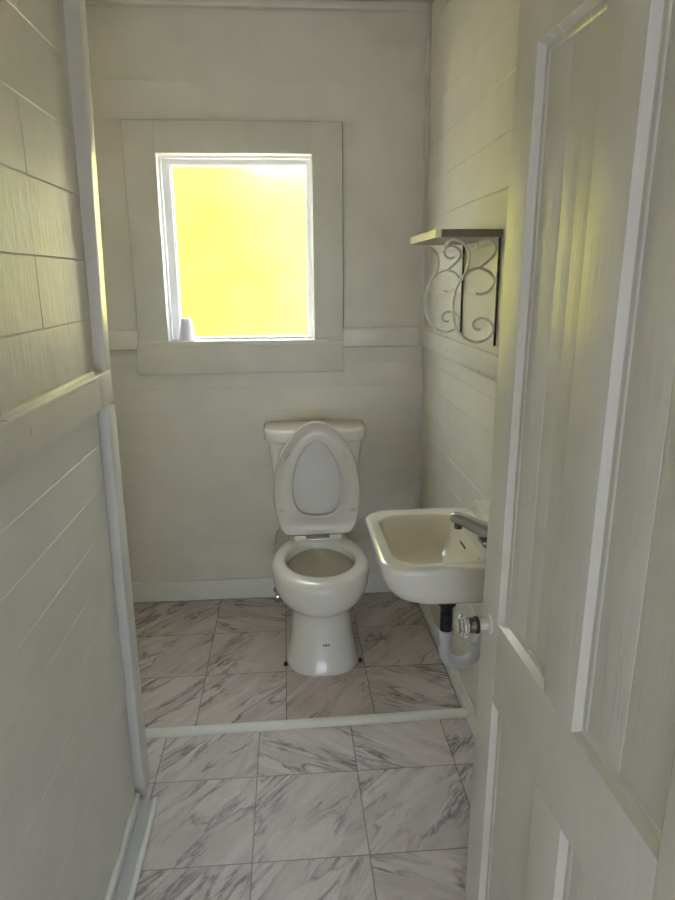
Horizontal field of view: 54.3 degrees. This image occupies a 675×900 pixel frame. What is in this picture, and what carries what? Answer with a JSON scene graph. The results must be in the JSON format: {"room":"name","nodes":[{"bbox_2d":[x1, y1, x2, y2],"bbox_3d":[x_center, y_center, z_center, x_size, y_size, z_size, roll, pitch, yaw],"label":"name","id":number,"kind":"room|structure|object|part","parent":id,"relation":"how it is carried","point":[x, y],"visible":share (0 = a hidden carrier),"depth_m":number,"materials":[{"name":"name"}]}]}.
{"room":"bathroom","nodes":[
{"label":"bathroom","id":0,"kind":"room"},
{"bbox_2d":[0,0,134,899],"bbox_3d":[-0.595,-0.055,1.078,0.093,2.485,1.200,-2,15,-4],"label":"wall","id":1,"kind":"structure","parent":0,"point":[67,789],"depth_m":1.29,"materials":[{"name":"paint"}]},
{"bbox_2d":[0,370,113,480],"bbox_3d":[-0.542,-0.019,1.091,0.036,0.092,1.198,-2,15,-4],"label":"rail","id":2,"kind":"object","parent":1,"relation":"attached to","point":[28,427],"visible":0.97,"depth_m":1.22,"materials":[{"name":"paint"}]},
{"bbox_2d":[63,0,110,372],"bbox_3d":[-0.597,-0.800,1.509,0.070,1.260,0.108,-2,15,-4],"label":"wall trim","id":3,"kind":"structure","parent":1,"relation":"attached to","point":[74,10],"depth_m":1.52,"materials":[{"name":"paint"}]},
{"bbox_2d":[97,404,149,796],"bbox_3d":[-0.594,0.446,1.807,0.054,1.150,0.076,-2,15,-4],"label":"wall trim","id":4,"kind":"structure","parent":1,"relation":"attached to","point":[107,426],"depth_m":1.77,"materials":[{"name":"paint"}]},
{"bbox_2d":[104,793,158,899],"bbox_3d":[-0.505,1.138,1.353,0.064,0.036,1.120,-2,15,-4],"label":"baseboard","id":5,"kind":"structure","parent":1,"relation":"attached to","point":[125,876],"depth_m":1.71,"materials":[{"name":"paint"}]},
{"bbox_2d":[85,5,426,582],"bbox_3d":[-0.401,-0.524,2.878,1.746,2.485,0.130,-2,15,-4],"label":"wall","id":6,"kind":"structure","parent":0,"point":[196,466],"depth_m":2.77,"materials":[{"name":"paint"}]},
{"bbox_2d":[85,0,427,12],"bbox_3d":[-0.412,-1.692,2.492,1.528,0.030,0.030,-2,15,-4],"label":"trim","id":7,"kind":"structure","parent":6,"relation":"attached to","point":[319,5],"depth_m":2.50,"materials":[{"name":"paint"}]},
{"bbox_2d":[131,573,390,602],"bbox_3d":[-0.392,0.649,3.108,1.536,0.098,0.014,-2,15,-4],"label":"baseboard","id":8,"kind":"structure","parent":6,"relation":"attached to","point":[157,591],"depth_m":3.09,"materials":[{"name":"paint"}]},
{"bbox_2d":[274,528,280,553],"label":"supply hose","id":9,"kind":"object","parent":6,"relation":"attached to","point":[279,530],"depth_m":3.00,"materials":[{"name":"silver metal"}]},
{"bbox_2d":[273,586,281,602],"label":"shutoff valve","id":10,"kind":"object","parent":6,"relation":"attached to","point":[277,599],"depth_m":3.02,"materials":[{"name":"silver metal"}]},
{"bbox_3d":[-0.274,0.684,3.022,0.038,0.040,0.016,-1,15,-4],"label":"valve handle","id":11,"kind":"part","parent":10,"relation":"part of","materials":[{"name":"silver metal"}]},
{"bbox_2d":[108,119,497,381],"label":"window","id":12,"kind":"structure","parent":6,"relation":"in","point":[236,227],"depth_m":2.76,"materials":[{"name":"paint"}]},
{"bbox_2d":[179,318,195,340],"bbox_3d":[-0.647,-0.517,2.822,0.071,0.093,0.071,-2,15,-4],"label":"cup","id":13,"kind":"object","parent":12,"relation":"on","point":[186,333],"visible":1,"depth_m":2.80,"materials":[{"name":"white plastic"}]},
{"bbox_3d":[-0.410,-0.883,2.705,0.865,0.857,0.025,-1,15,-4],"label":"casing","id":14,"kind":"part","parent":12,"relation":"part of","materials":[{"name":"paint"}]},
{"bbox_3d":[-0.413,-0.841,2.799,0.605,0.728,0.033,-1,15,-4],"label":"sash","id":15,"kind":"part","parent":12,"relation":"part of","materials":[{"name":"paint"}]},
{"bbox_3d":[-0.414,-0.474,2.871,0.869,0.018,0.147,-1,15,-4],"label":"sill","id":16,"kind":"part","parent":12,"relation":"part of","materials":[{"name":"paint"}]},
{"bbox_3d":[-0.404,-0.837,2.803,0.558,0.703,0.005,-1,15,-4],"label":"glass pane","id":17,"kind":"part","parent":12,"relation":"part of","materials":[{"name":"glass"}]},
{"bbox_2d":[415,3,431,508],"bbox_3d":[0.366,-0.573,2.850,0.018,2.387,0.018,-2,15,-4],"label":"trim","id":18,"kind":"structure","parent":6,"relation":"attached to","point":[429,12],"depth_m":2.75,"materials":[{"name":"paint"}]},
{"bbox_2d":[133,592,474,899],"bbox_3d":[-0.185,1.292,0.942,2.100,0.060,5.000,-2,15,-4],"label":"floor","id":19,"kind":"structure","parent":0,"point":[380,811],"depth_m":2.03,"materials":[{"name":"tile"}]},
{"bbox_2d":[145,708,465,738],"bbox_3d":[-0.321,0.926,2.205,1.533,0.015,0.042,-2,15,-5],"label":"threshold","id":20,"kind":"object","parent":19,"relation":"on","point":[229,728],"visible":0.66,"depth_m":2.21,"materials":[{"name":"paint"}]},
{"bbox_2d":[263,420,368,676],"bbox_3d":[-0.076,0.345,2.684,0.438,0.896,0.716,-2,15,-4],"label":"toilet","id":21,"kind":"object","parent":19,"relation":"on","point":[319,572],"visible":1,"depth_m":2.71,"materials":[{"name":"white porcelain"}]},
{"bbox_3d":[-0.098,-0.079,2.836,0.438,0.055,0.208,-1,15,-4],"label":"tank lid","id":22,"kind":"part","parent":21,"relation":"part of","materials":[{"name":"white ceramic"}]},
{"bbox_3d":[-0.097,0.136,2.895,0.398,0.404,0.188,-1,15,-4],"label":"tank","id":23,"kind":"part","parent":21,"relation":"part of","materials":[{"name":"white ceramic"}]},
{"bbox_3d":[-0.087,0.114,2.754,0.367,0.469,0.035,-1,15,-4],"label":"lid","id":24,"kind":"part","parent":21,"relation":"part of","materials":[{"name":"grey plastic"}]},
{"bbox_3d":[-0.086,0.118,2.731,0.360,0.482,0.045,-1,15,-4],"label":"seat","id":25,"kind":"part","parent":21,"relation":"part of","materials":[{"name":"white plastic"}]},
{"bbox_3d":[-0.068,0.530,2.639,0.272,0.150,0.340,-1,15,-4],"label":"bowl","id":26,"kind":"part","parent":21,"relation":"part of","materials":[{"name":"beige ceramic"}]},
{"bbox_2d":[344,0,433,3],"bbox_3d":[-0.203,-1.181,0.300,2.100,0.080,5.000,-2,15,-4],"label":"ceiling","id":27,"kind":"structure","parent":0,"point":[427,1],"depth_m":2.52,"materials":[{"name":"paint"}]},
{"bbox_2d":[419,0,519,710],"bbox_3d":[0.521,-0.249,1.793,0.120,2.485,2.505,-2,15,-4],"label":"wall","id":28,"kind":"structure","parent":0,"point":[474,43],"depth_m":2.19,"materials":[{"name":"paint"}]},
{"bbox_2d":[365,498,488,603],"bbox_3d":[0.282,0.274,1.870,0.371,0.181,0.455,-2,15,-4],"label":"sink","id":29,"kind":"object","parent":28,"relation":"attached to","point":[421,556],"visible":0.81,"depth_m":1.86,"materials":[{"name":"white ceramic"}]},
{"bbox_3d":[0.250,0.296,1.871,0.232,0.105,0.361,-1,15,-4],"label":"bowl","id":30,"kind":"part","parent":29,"relation":"part of","materials":[{"name":"beige ceramic"}]},
{"bbox_2d":[437,604,480,668],"bbox_3d":[0.380,0.508,1.954,0.175,0.314,0.064,-2,15,-4],"label":"trap","id":31,"kind":"object","parent":29,"relation":"attached to","point":[445,632],"visible":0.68,"depth_m":1.96,"materials":[{"name":"white plastic"}]},
{"bbox_2d":[450,511,487,547],"bbox_3d":[0.388,0.215,1.822,0.072,0.065,0.157,-12,19,-38],"label":"faucet","id":32,"kind":"object","parent":29,"relation":"on","point":[479,527],"visible":0.74,"depth_m":1.81,"materials":[{"name":"silver metal"}]},
{"bbox_2d":[419,603,475,737],"bbox_3d":[0.466,0.945,2.023,0.018,0.060,2.361,-2,15,-4],"label":"baseboard","id":33,"kind":"structure","parent":28,"relation":"attached to","point":[455,678],"depth_m":2.39,"materials":[{"name":"paint"}]},
{"bbox_2d":[410,229,502,345],"bbox_3d":[0.342,-0.500,2.035,0.186,0.317,0.446,-2,15,-4],"label":"wall shelf","id":34,"kind":"object","parent":28,"relation":"attached to","point":[450,237],"visible":1,"depth_m":1.85,"materials":[{"name":"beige metal"}]},
{"bbox_2d":[471,498,488,521],"bbox_3d":[0.449,0.213,1.868,0.036,0.064,0.430,-1,15,-4],"label":"backsplash","id":35,"kind":"structure","parent":28,"relation":"attached to","point":[480,507],"depth_m":1.96,"materials":[{"name":"white ceramic"}]},
{"bbox_2d":[456,0,674,899],"bbox_3d":[0.327,0.240,0.967,0.100,1.937,0.782,-2,15,-6],"label":"door","id":36,"kind":"structure","parent":28,"relation":"in","point":[573,791],"depth_m":0.92,"materials":[{"name":"paint"}]},
{"bbox_3d":[0.253,0.354,1.328,0.021,0.047,0.047,-1,15,-4],"label":"knob","id":37,"kind":"part","parent":36,"relation":"part of","materials":[{"name":"clear glass"}]},
{"bbox_3d":[0.344,0.789,1.304,0.032,0.524,0.229,-2,15,-6],"label":"moulding","id":38,"kind":"part","parent":36,"relation":"part of","materials":[{"name":"paint"}]},
{"bbox_3d":[0.346,0.789,1.305,0.009,0.524,0.229,-2,15,-6],"label":"panel","id":39,"kind":"part","parent":36,"relation":"part of","materials":[{"name":"paint"}]},
{"bbox_3d":[0.339,-0.117,1.048,0.032,1.008,0.239,-2,15,-6],"label":"moulding","id":40,"kind":"part","parent":36,"relation":"part of","materials":[{"name":"paint"}]},
{"bbox_3d":[0.342,-0.117,1.048,0.009,1.008,0.239,-2,15,-6],"label":"panel","id":41,"kind":"part","parent":36,"relation":"part of","materials":[{"name":"paint"}]},
{"bbox_3d":[0.379,0.871,0.994,0.032,0.524,0.235,-2,15,-6],"label":"moulding","id":42,"kind":"part","parent":36,"relation":"part of","materials":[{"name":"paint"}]},
{"bbox_3d":[0.381,0.871,0.995,0.009,0.524,0.235,-2,15,-6],"label":"panel","id":43,"kind":"part","parent":36,"relation":"part of","materials":[{"name":"paint"}]},
{"bbox_3d":[0.374,-0.035,0.738,0.032,1.008,0.246,-2,15,-6],"label":"moulding","id":44,"kind":"part","parent":36,"relation":"part of","materials":[{"name":"paint"}]},
{"bbox_3d":[0.377,-0.035,0.738,0.009,1.008,0.246,-2,15,-6],"label":"panel","id":45,"kind":"part","parent":36,"relation":"part of","materials":[{"name":"paint"}]}
]}

